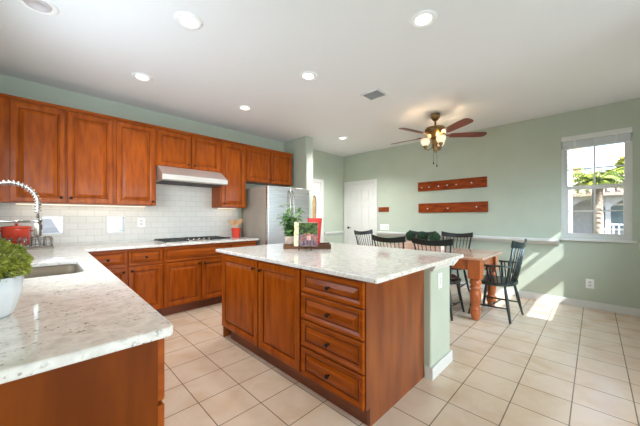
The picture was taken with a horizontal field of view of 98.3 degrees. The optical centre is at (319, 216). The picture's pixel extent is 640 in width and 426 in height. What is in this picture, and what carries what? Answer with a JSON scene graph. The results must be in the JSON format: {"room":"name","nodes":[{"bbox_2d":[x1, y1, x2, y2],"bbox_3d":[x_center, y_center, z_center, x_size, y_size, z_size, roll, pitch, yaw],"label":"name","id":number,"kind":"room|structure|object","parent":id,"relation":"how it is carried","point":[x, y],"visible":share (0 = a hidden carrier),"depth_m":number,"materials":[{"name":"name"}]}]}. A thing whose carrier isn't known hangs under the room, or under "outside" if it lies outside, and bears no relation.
{"room":"kitchen","nodes":[
{"label":"kitchen","id":0,"kind":"room"},
{"bbox_2d":[0,272,23,318],"bbox_3d":[-1.105,0.268,0.918,0.172,0.135,0.172,0,0,45],"label":"pot","id":1,"kind":"object","parent":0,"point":[11,284],"depth_m":0.92,"materials":[{"name":"white ceramic"}]},
{"bbox_2d":[8,245,53,250],"bbox_3d":[-3.077,0.330,2.904,0.350,0.012,0.405,0,0,45],"label":"drip tray","id":2,"kind":"object","parent":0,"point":[35,247],"depth_m":2.90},
{"bbox_2d":[0,74,343,245],"bbox_3d":[-1.446,-0.125,4.938,0.150,2.750,5.930,0,0,45],"label":"wall","id":3,"kind":"structure","parent":0,"point":[328,167],"depth_m":4.38,"materials":[{"name":"green paint"}]},
{"bbox_2d":[40,215,64,235],"bbox_3d":[-3.114,0.094,3.223,0.138,0.228,0.211,0,0,45],"label":"window","id":4,"kind":"structure","parent":3,"relation":"in","point":[41,216],"depth_m":3.19,"materials":[{"name":"white paint"}]},
{"bbox_2d":[0,97,113,204],"bbox_3d":[-2.904,-0.660,3.086,0.363,1.020,0.941,0,0,45],"label":"upper cabinet","id":5,"kind":"object","parent":3,"relation":"attached to","point":[67,157],"visible":0.99,"depth_m":2.95,"materials":[{"name":"brown wood"}]},
{"bbox_2d":[14,203,145,206],"bbox_3d":[-2.792,-0.142,3.337,0.055,0.014,1.200,0,0,45],"label":"strip light","id":6,"kind":"object","parent":5,"relation":"attached to","point":[14,203],"visible":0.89,"depth_m":3.26,"materials":[{"name":"white paint"}]},
{"bbox_2d":[0,93,292,155],"bbox_3d":[-1.830,-1.185,3.962,0.030,0.030,3.700,0,0,45],"label":"crown molding","id":7,"kind":"structure","parent":5,"relation":"attached to","point":[1,94],"depth_m":3.38,"materials":[{"name":"brown wood"}]},
{"bbox_2d":[106,215,125,233],"bbox_3d":[-2.699,0.098,3.642,0.138,0.235,0.217,0,0,45],"label":"window","id":8,"kind":"structure","parent":3,"relation":"in","point":[107,216],"depth_m":3.62,"materials":[{"name":"white paint"}]},
{"bbox_2d":[0,184,237,246],"bbox_3d":[-2.403,-0.182,3.859,0.009,1.036,2.750,0,0,45],"label":"backsplash","id":9,"kind":"structure","parent":3,"relation":"attached to","point":[179,211],"depth_m":3.86,"materials":[{"name":"white tile"}]},
{"bbox_2d":[114,120,155,205],"bbox_3d":[-2.413,-0.660,3.580,0.363,1.020,0.448,0,0,45],"label":"upper cabinet","id":10,"kind":"object","parent":3,"relation":"attached to","point":[134,144],"visible":0.98,"depth_m":3.46,"materials":[{"name":"brown wood"}]},
{"bbox_2d":[137,218,144,226],"bbox_3d":[-2.453,0.075,3.796,0.009,0.130,0.090,0,0,45],"label":"wall outlet","id":11,"kind":"object","parent":3,"relation":"attached to","point":[140,221],"visible":1,"depth_m":3.79,"materials":[{"name":"white plastic"}]},
{"bbox_2d":[156,128,219,172],"bbox_3d":[-1.943,-0.925,4.054,0.363,0.490,0.883,0,0,45],"label":"upper cabinet","id":12,"kind":"object","parent":3,"relation":"attached to","point":[173,149],"visible":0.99,"depth_m":3.91,"materials":[{"name":"brown wood"}]},
{"bbox_2d":[156,165,227,187],"bbox_3d":[-1.873,-0.574,3.988,0.555,0.211,0.876,0,0,45],"label":"range hood","id":13,"kind":"object","parent":12,"relation":"attached to","point":[166,175],"visible":0.94,"depth_m":3.81,"materials":[{"name":"silver metal"}]},
{"bbox_2d":[212,141,245,207],"bbox_3d":[-1.478,-0.660,4.522,0.363,1.020,0.433,0,0,45],"label":"upper cabinet","id":14,"kind":"object","parent":3,"relation":"attached to","point":[232,156],"visible":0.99,"depth_m":4.41,"materials":[{"name":"brown wood"}]},
{"bbox_2d":[246,147,291,186],"bbox_3d":[-0.978,-0.885,5.026,0.363,0.570,0.983,0,0,45],"label":"upper cabinet","id":15,"kind":"object","parent":3,"relation":"attached to","point":[263,167],"visible":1,"depth_m":4.88,"materials":[{"name":"brown wood"}]},
{"bbox_2d":[313,178,323,241],"bbox_3d":[-0.264,0.198,6.005,0.022,2.105,0.960,0,0,45],"label":"door","id":16,"kind":"structure","parent":3,"relation":"in","point":[318,184],"depth_m":6.27,"materials":[{"name":"white paint"}]},
{"bbox_2d":[324,231,343,234],"bbox_3d":[0.342,0.380,6.608,0.030,0.060,0.660,0,0,45],"label":"trim","id":17,"kind":"structure","parent":3,"relation":"attached to","point":[336,232],"depth_m":6.60,"materials":[{"name":"white paint"}]},
{"bbox_2d":[285,136,312,217],"bbox_3d":[-0.425,-0.125,5.390,0.659,2.750,0.170,0,0,45],"label":"wall partition","id":18,"kind":"structure","parent":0,"point":[301,148],"depth_m":5.19,"materials":[{"name":"green paint"}]},
{"bbox_2d":[0,0,639,156],"bbox_3d":[1.084,-1.560,2.426,7.280,0.120,5.930,0,0,45],"label":"ceiling","id":19,"kind":"structure","parent":0,"point":[490,63],"depth_m":2.65,"materials":[{"name":"white paint"}]},
{"bbox_2d":[17,0,58,15],"bbox_3d":[-1.987,-1.492,1.945,0.224,0.016,0.224,0,0,45],"label":"recessed light","id":20,"kind":"object","parent":19,"relation":"in","point":[45,7],"visible":1,"depth_m":1.96,"materials":[{"name":"white plastic"}]},
{"bbox_2d":[131,72,152,81],"bbox_3d":[-1.905,-1.494,2.963,0.200,0.011,0.200,0,0,45],"label":"recessed light","id":21,"kind":"object","parent":19,"relation":"in","point":[142,77],"visible":1,"depth_m":2.95,"materials":[{"name":"white plastic"}]},
{"bbox_2d":[174,11,202,29],"bbox_3d":[-1.004,-1.494,2.111,0.200,0.011,0.200,0,0,45],"label":"recessed light","id":22,"kind":"object","parent":19,"relation":"in","point":[188,20],"visible":1,"depth_m":2.10,"materials":[{"name":"white plastic"}]},
{"bbox_2d":[237,105,251,110],"bbox_3d":[-1.032,-1.494,3.801,0.200,0.011,0.200,0,0,45],"label":"recessed light","id":23,"kind":"object","parent":19,"relation":"in","point":[240,107],"visible":1,"depth_m":3.79,"materials":[{"name":"white plastic"}]},
{"bbox_2d":[299,71,317,80],"bbox_3d":[-0.123,-1.494,2.941,0.200,0.011,0.200,0,0,45],"label":"recessed light","id":24,"kind":"object","parent":19,"relation":"in","point":[306,75],"visible":1,"depth_m":2.93,"materials":[{"name":"white plastic"}]},
{"bbox_2d":[360,88,388,100],"bbox_3d":[0.663,-1.494,3.386,0.260,0.011,0.240,0,0,45],"label":"ceiling vent","id":25,"kind":"object","parent":19,"relation":"in","point":[374,94],"visible":1,"depth_m":3.38,"materials":[{"name":"metal"}]},
{"bbox_2d":[410,9,437,28],"bbox_3d":[0.785,-1.494,2.096,0.200,0.011,0.200,0,0,45],"label":"recessed light","id":26,"kind":"object","parent":19,"relation":"in","point":[424,18],"visible":1,"depth_m":2.08,"materials":[{"name":"white plastic"}]},
{"bbox_2d":[393,113,486,166],"bbox_3d":[1.642,-1.115,4.065,1.310,0.769,1.348,0,0,45],"label":"ceiling fan","id":27,"kind":"object","parent":19,"relation":"hanging from","point":[436,133],"visible":1,"depth_m":3.95,"materials":[{"name":"gold metal"}]},
{"bbox_2d":[162,285,639,425],"bbox_3d":[1.084,1.310,2.426,7.280,0.120,5.930,0,0,45],"label":"floor","id":28,"kind":"structure","parent":0,"point":[555,364],"depth_m":2.15,"materials":[{"name":"tile"}]},
{"bbox_2d":[0,338,163,425],"bbox_3d":[-1.690,0.808,1.668,2.850,0.884,0.622,0,0,45],"label":"base cabinet","id":29,"kind":"object","parent":28,"relation":"on","point":[125,387],"visible":0.29,"depth_m":0.74,"materials":[{"name":"brown wood"}]},
{"bbox_2d":[0,237,258,383],"bbox_3d":[-1.152,0.351,2.625,3.504,0.030,2.739,0,0,45],"label":"countertop","id":30,"kind":"structure","parent":29,"relation":"on","point":[57,321],"depth_m":0.92,"materials":[{"name":"white stone"}]},
{"bbox_2d":[0,238,34,318],"bbox_3d":[-1.105,0.198,0.917,0.224,0.276,0.224,0,0,45],"label":"potted shrub","id":31,"kind":"object","parent":30,"relation":"on","point":[14,265],"visible":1,"depth_m":0.92,"materials":[{"name":"green plant"}]},
{"bbox_2d":[0,180,41,236],"bbox_3d":[-1.888,0.053,1.675,0.125,0.565,0.290,0,0,45],"label":"kitchen faucet","id":32,"kind":"object","parent":30,"relation":"on","point":[37,231],"visible":1,"depth_m":1.77,"materials":[{"name":"silver metal"}]},
{"bbox_2d":[1,237,53,250],"bbox_3d":[-3.077,0.281,2.904,0.350,0.108,0.405,0,0,45],"label":"dish rack","id":33,"kind":"object","parent":30,"relation":"on","point":[51,246],"visible":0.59,"depth_m":2.86,"materials":[{"name":"silver metal"}]},
{"bbox_2d":[0,223,32,245],"bbox_3d":[-3.171,0.183,2.888,0.230,0.238,0.229,0,0,0],"label":"cooking pot","id":34,"kind":"object","parent":33,"relation":"in","point":[16,230],"visible":0.84,"depth_m":2.82,"materials":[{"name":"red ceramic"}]},
{"bbox_2d":[17,237,26,246],"bbox_3d":[-3.011,0.251,2.793,0.072,0.102,0.072,0,0,45],"label":"glass tumbler","id":35,"kind":"object","parent":33,"relation":"in","point":[18,238],"visible":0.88,"depth_m":2.80,"materials":[{"name":"clear glass"}]},
{"bbox_2d":[30,236,39,246],"bbox_3d":[-2.945,0.251,2.861,0.072,0.102,0.072,0,0,45],"label":"glass tumbler","id":36,"kind":"object","parent":33,"relation":"in","point":[38,237],"visible":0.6,"depth_m":2.86,"materials":[{"name":"clear glass"}]},
{"bbox_2d":[43,236,51,245],"bbox_3d":[-2.881,0.251,2.925,0.072,0.102,0.072,0,0,45],"label":"glass tumbler","id":37,"kind":"object","parent":33,"relation":"in","point":[44,237],"visible":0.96,"depth_m":2.91,"materials":[{"name":"clear glass"}]},
{"bbox_2d":[24,264,81,278],"bbox_3d":[-1.809,0.473,1.790,0.710,0.213,0.430,0,0,45],"label":"sink","id":38,"kind":"object","parent":30,"relation":"in","point":[69,268],"visible":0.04,"depth_m":2.06,"materials":[{"name":"metal"}]},
{"bbox_2d":[154,236,231,243],"bbox_3d":[-1.813,0.314,3.971,0.510,0.044,0.910,0,0,45],"label":"cooktop","id":39,"kind":"object","parent":30,"relation":"in","point":[204,238],"visible":1,"depth_m":3.86,"materials":[{"name":"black metal"}]},
{"bbox_2d":[231,228,240,237],"bbox_3d":[-1.381,0.258,4.556,0.160,0.155,0.160,0,0,45],"label":"utensil crock","id":40,"kind":"object","parent":30,"relation":"on","point":[236,232],"visible":0.95,"depth_m":4.50,"materials":[{"name":"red ceramic"}]},
{"bbox_2d":[88,249,126,284],"bbox_3d":[-2.541,0.808,3.242,0.658,0.884,0.368,0,0,45],"label":"base cabinet","id":41,"kind":"object","parent":28,"relation":"on","point":[115,261],"visible":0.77,"depth_m":3.09,"materials":[{"name":"brown wood"}]},
{"bbox_2d":[127,247,162,314],"bbox_3d":[-2.281,0.808,3.505,0.658,0.884,0.368,0,0,45],"label":"base cabinet","id":42,"kind":"object","parent":28,"relation":"on","point":[144,265],"visible":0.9,"depth_m":3.31,"materials":[{"name":"brown wood"}]},
{"bbox_2d":[162,242,232,315],"bbox_3d":[-1.821,0.808,3.968,0.658,0.884,0.933,0,0,45],"label":"base cabinet","id":43,"kind":"object","parent":28,"relation":"on","point":[192,274],"visible":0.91,"depth_m":3.67,"materials":[{"name":"brown wood"}]},
{"bbox_2d":[233,240,255,246],"bbox_3d":[-1.352,0.808,4.440,0.658,0.884,0.393,0,0,45],"label":"base cabinet","id":44,"kind":"object","parent":28,"relation":"on","point":[241,243],"visible":0.04,"depth_m":4.22,"materials":[{"name":"brown wood"}]},
{"bbox_2d":[243,185,308,245],"bbox_3d":[-0.745,0.378,4.855,0.842,1.745,0.890,0,0,45],"label":"refrigerator","id":45,"kind":"object","parent":28,"relation":"on","point":[264,204],"visible":0.43,"depth_m":4.50,"materials":[{"name":"silver metal"}]},
{"bbox_2d":[222,253,423,425],"bbox_3d":[-0.120,0.808,2.504,1.810,0.884,0.816,0,0,45],"label":"base cabinet","id":46,"kind":"object","parent":28,"relation":"on","point":[358,345],"visible":0.97,"depth_m":1.92,"materials":[{"name":"brown wood"}]},
{"bbox_2d":[216,242,463,283],"bbox_3d":[0.103,0.351,2.706,1.992,0.030,1.415,0,0,45],"label":"countertop","id":47,"kind":"structure","parent":46,"relation":"on","point":[371,264],"depth_m":2.24,"materials":[{"name":"white stone"}]},
{"bbox_2d":[283,242,330,248],"bbox_3d":[-0.135,0.310,3.000,0.500,0.050,0.200,0,0,0],"label":"wooden tray","id":48,"kind":"object","parent":47,"relation":"on","point":[323,245],"visible":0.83,"depth_m":2.90,"materials":[{"name":"brown wood"}]},
{"bbox_2d":[277,204,303,243],"bbox_3d":[-0.321,0.089,3.006,0.314,0.470,0.252,0,0,-15],"label":"potted herb","id":49,"kind":"object","parent":48,"relation":"on","point":[289,238],"visible":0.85,"depth_m":2.98,"materials":[{"name":"green plant"}]},
{"bbox_2d":[285,236,293,243],"bbox_3d":[-0.315,0.266,3.000,0.136,0.118,0.136,0,0,0],"label":"pot","id":50,"kind":"object","parent":49,"relation":"on","point":[288,239],"depth_m":2.94,"materials":[{"name":"white ceramic"}]},
{"bbox_2d":[307,218,321,243],"bbox_3d":[-0.058,0.169,3.020,0.166,0.312,0.166,0,0,0],"label":"canister","id":51,"kind":"object","parent":48,"relation":"on","point":[319,220],"visible":0.3,"depth_m":2.97,"materials":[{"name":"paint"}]},
{"bbox_2d":[313,195,315,217],"bbox_3d":[-0.062,0.034,3.033,0.044,0.543,0.014,0,0,0],"label":"wooden paddle","id":52,"kind":"object","parent":51,"relation":"in","point":[314,197],"visible":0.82,"depth_m":3.03,"materials":[{"name":"brown wood"}]},
{"bbox_3d":[-0.148,0.219,2.805,0.130,0.229,0.169,0,0,0],"label":"easel","id":53,"kind":"object","parent":47,"relation":"on","visible":0},
{"bbox_2d":[294,222,317,245],"bbox_3d":[-0.141,0.171,2.785,0.237,0.244,0.078,0,0,0],"label":"cookbook","id":54,"kind":"object","parent":53,"relation":"on","point":[305,233],"visible":1,"depth_m":2.78,"materials":[{"name":"paper"}]},
{"bbox_2d":[354,229,372,245],"bbox_3d":[1.007,0.754,5.324,0.514,0.998,0.569,0,0,-38],"label":"spindle chair","id":55,"kind":"object","parent":28,"relation":"on","point":[357,233],"visible":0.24,"depth_m":5.52,"materials":[{"name":"black paint"}]},
{"bbox_2d":[372,234,405,248],"bbox_3d":[1.112,0.754,4.029,0.514,0.998,0.569,0,0,45],"label":"spindle chair","id":56,"kind":"object","parent":28,"relation":"on","point":[398,240],"visible":0.14,"depth_m":3.81,"materials":[{"name":"black paint"}]},
{"bbox_2d":[409,230,435,237],"bbox_3d":[1.776,0.754,5.081,0.514,0.998,0.569,0,0,45],"label":"spindle chair","id":57,"kind":"object","parent":28,"relation":"on","point":[415,232],"visible":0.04,"depth_m":5.21,"materials":[{"name":"black paint"}]},
{"bbox_2d":[370,243,501,319],"bbox_3d":[1.591,0.868,4.185,1.800,0.765,0.940,0,0,45],"label":"dining table","id":58,"kind":"object","parent":28,"relation":"on","point":[473,260],"visible":0.38,"depth_m":3.41,"materials":[{"name":"brown wood"}]},
{"bbox_2d":[399,240,443,249],"bbox_3d":[1.558,0.429,4.273,0.650,0.109,0.140,0,0,45],"label":"planter box","id":59,"kind":"object","parent":58,"relation":"on","point":[408,244],"visible":0.36,"depth_m":4.24,"materials":[{"name":"brown wood"}]},
{"bbox_2d":[405,231,415,240],"bbox_3d":[1.441,0.299,4.390,0.171,0.177,0.174,0,0,16],"label":"boxwood ball","id":60,"kind":"object","parent":59,"relation":"on","point":[409,234],"visible":0.88,"depth_m":4.35,"materials":[{"name":"green plant"}]},
{"bbox_2d":[416,231,427,239],"bbox_3d":[1.575,0.299,4.256,0.171,0.177,0.174,0,0,27],"label":"boxwood ball","id":61,"kind":"object","parent":59,"relation":"on","point":[423,235],"visible":0.81,"depth_m":4.21,"materials":[{"name":"green plant"}]},
{"bbox_2d":[429,232,440,239],"bbox_3d":[1.712,0.299,4.122,0.174,0.177,0.171,0,0,45],"label":"boxwood ball","id":62,"kind":"object","parent":59,"relation":"on","point":[434,235],"visible":0.81,"depth_m":4.08,"materials":[{"name":"green plant"}]},
{"bbox_2d":[411,237,464,320],"bbox_3d":[1.545,0.754,3.599,0.514,0.998,0.569,0,0,45],"label":"spindle chair","id":63,"kind":"object","parent":28,"relation":"on","point":[454,279],"visible":0.33,"depth_m":3.42,"materials":[{"name":"black paint"}]},
{"bbox_2d":[441,231,472,291],"bbox_3d":[2.216,0.754,4.644,0.514,0.998,0.569,0,0,45],"label":"spindle chair","id":64,"kind":"object","parent":28,"relation":"on","point":[447,234],"visible":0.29,"depth_m":4.71,"materials":[{"name":"black paint"}]},
{"bbox_2d":[468,239,526,323],"bbox_3d":[2.284,0.764,3.534,0.572,0.978,0.556,0,0,-40],"label":"armchair","id":65,"kind":"object","parent":28,"relation":"on","point":[494,280],"visible":0.89,"depth_m":3.37,"materials":[{"name":"green paint"}]},
{"bbox_2d":[424,266,449,375],"bbox_3d":[0.333,0.808,2.918,1.860,0.884,0.390,0,0,45],"label":"wall","id":66,"kind":"structure","parent":0,"point":[436,301],"depth_m":2.19,"materials":[{"name":"green paint"}]},
{"bbox_2d":[425,350,451,380],"bbox_3d":[0.340,1.202,2.915,1.875,0.095,0.414,0,0,45],"label":"baseboard","id":67,"kind":"structure","parent":66,"relation":"attached to","point":[431,373],"depth_m":2.19,"materials":[{"name":"white paint"}]},
{"bbox_2d":[438,273,441,288],"bbox_3d":[0.972,0.515,2.234,0.010,0.120,0.075,0,0,45],"label":"power outlet","id":68,"kind":"object","parent":66,"relation":"attached to","point":[439,274],"visible":1,"depth_m":2.22,"materials":[{"name":"white plastic"}]},
{"bbox_2d":[431,259,458,271],"bbox_3d":[0.392,0.393,2.951,1.880,0.054,0.520,0,0,45],"label":"trim","id":69,"kind":"structure","parent":66,"relation":"attached to","point":[452,263],"depth_m":2.25,"materials":[{"name":"white paint"}]},
{"bbox_2d":[344,98,639,308],"bbox_3d":[2.482,-0.125,5.111,5.480,2.750,0.150,0,0,45],"label":"wall","id":70,"kind":"structure","parent":0,"point":[520,161],"depth_m":4.33,"materials":[{"name":"green paint"}]},
{"bbox_2d":[344,179,376,245],"bbox_3d":[0.918,0.198,6.509,0.960,2.105,0.068,0,0,45],"label":"door","id":71,"kind":"structure","parent":70,"relation":"in","point":[360,198],"depth_m":6.50,"materials":[{"name":"white paint"}]},
{"bbox_2d":[378,207,388,211],"bbox_3d":[1.396,-0.165,6.068,0.260,0.100,0.020,0,0,45],"label":"wall plaque","id":72,"kind":"object","parent":70,"relation":"attached to","point":[380,209],"visible":1,"depth_m":6.06,"materials":[{"name":"brown wood"}]},
{"bbox_2d":[380,224,388,229],"bbox_3d":[1.414,0.220,6.056,0.200,0.115,0.010,0,0,45],"label":"wall switch","id":73,"kind":"object","parent":70,"relation":"attached to","point":[382,226],"visible":1,"depth_m":6.05,"materials":[{"name":"white plastic"}]},
{"bbox_2d":[418,176,486,191],"bbox_3d":[2.374,-0.595,5.073,1.210,0.180,0.054,0,0,45],"label":"peg rail","id":74,"kind":"object","parent":70,"relation":"attached to","point":[476,182],"visible":1,"depth_m":5.03,"materials":[{"name":"brown wood"}]},
{"bbox_2d":[418,201,487,212],"bbox_3d":[2.383,-0.175,5.064,1.215,0.180,0.054,0,0,45],"label":"peg rail","id":75,"kind":"object","parent":70,"relation":"attached to","point":[482,206],"visible":1,"depth_m":5.01,"materials":[{"name":"brown wood"}]},
{"bbox_2d":[376,231,559,244],"bbox_3d":[2.363,0.362,5.062,3.060,0.085,0.085,0,0,45],"label":"trim","id":76,"kind":"structure","parent":70,"relation":"attached to","point":[479,238],"depth_m":4.50,"materials":[{"name":"white paint"}]},
{"bbox_2d":[453,282,639,316],"bbox_3d":[2.774,1.202,4.704,4.188,0.095,0.014,0,0,45],"label":"baseboard","id":77,"kind":"structure","parent":70,"relation":"attached to","point":[569,301],"depth_m":3.91,"materials":[{"name":"white paint"}]},
{"bbox_2d":[586,279,593,288],"bbox_3d":[3.699,0.915,3.789,0.085,0.130,0.009,0,0,45],"label":"wall outlet","id":78,"kind":"object","parent":70,"relation":"attached to","point":[589,282],"visible":1,"depth_m":3.78,"materials":[{"name":"white plastic"}]},
{"bbox_2d":[558,132,636,243],"bbox_3d":[3.764,-0.407,3.790,0.760,1.485,0.138,0,0,45],"label":"window","id":79,"kind":"structure","parent":70,"relation":"in","point":[627,236],"depth_m":3.73,"materials":[{"name":"white paint"}]},
{"bbox_2d":[561,127,632,149],"bbox_3d":[3.740,-1.056,3.766,0.686,0.185,0.054,0,0,45],"label":"window blind","id":80,"kind":"object","parent":79,"relation":"attached to","point":[622,135],"visible":1,"depth_m":3.73,"materials":[{"name":"white paint"}]},
{"label":"outside","id":81,"kind":"structure","parent":0,"visible":0},
{"bbox_3d":[-13.170,1.550,11.282,25.410,0.300,13.450,0,0,45],"label":"ground","id":82,"kind":"structure","parent":81,"visible":0},
{"bbox_2d":[42,217,62,232],"bbox_3d":[-5.668,0.450,3.198,0.150,1.900,4.550,0,0,45],"label":"wall","id":83,"kind":"structure","parent":82,"relation":"on","point":[49,224],"depth_m":4.46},
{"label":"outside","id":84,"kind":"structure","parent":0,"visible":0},
{"bbox_3d":[16.016,1.550,16.129,50.000,0.300,34.540,0,0,45],"label":"ground","id":85,"kind":"structure","parent":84,"visible":0},
{"bbox_2d":[568,149,572,232],"bbox_3d":[5.400,-0.175,6.123,0.275,3.150,0.300,0,0,45],"label":"porch column","id":86,"kind":"structure","parent":85,"relation":"on","point":[570,152],"depth_m":5.95,"materials":[{"name":"paint"}]},
{"bbox_2d":[573,148,582,173],"bbox_3d":[13.153,-4.275,20.057,9.200,11.350,5.800,0,0,45],"label":"house","id":87,"kind":"structure","parent":85,"relation":"on","point":[577,153],"depth_m":15.43,"materials":[{"name":"beige paint"}]},
{"bbox_2d":[573,170,623,233],"bbox_3d":[13.281,-0.335,11.252,11.410,3.470,6.316,0,0,45],"label":"house","id":88,"kind":"structure","parent":85,"relation":"on","point":[612,197],"depth_m":10.83,"materials":[{"name":"paint"}]},
{"bbox_2d":[573,167,623,233],"bbox_3d":[6.384,0.135,6.399,1.575,2.533,1.533,0,0,45],"label":"palm tree","id":89,"kind":"object","parent":85,"relation":"on","point":[609,177],"visible":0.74,"depth_m":6.27,"materials":[{"name":"green plant"}]},
{"bbox_2d":[610,156,623,170],"bbox_3d":[18.696,-1.446,15.275,3.964,5.706,3.904,0,0,45],"label":"tree","id":90,"kind":"object","parent":85,"relation":"on","point":[621,161],"visible":0.06,"depth_m":16.08,"materials":[{"name":"green plant"}]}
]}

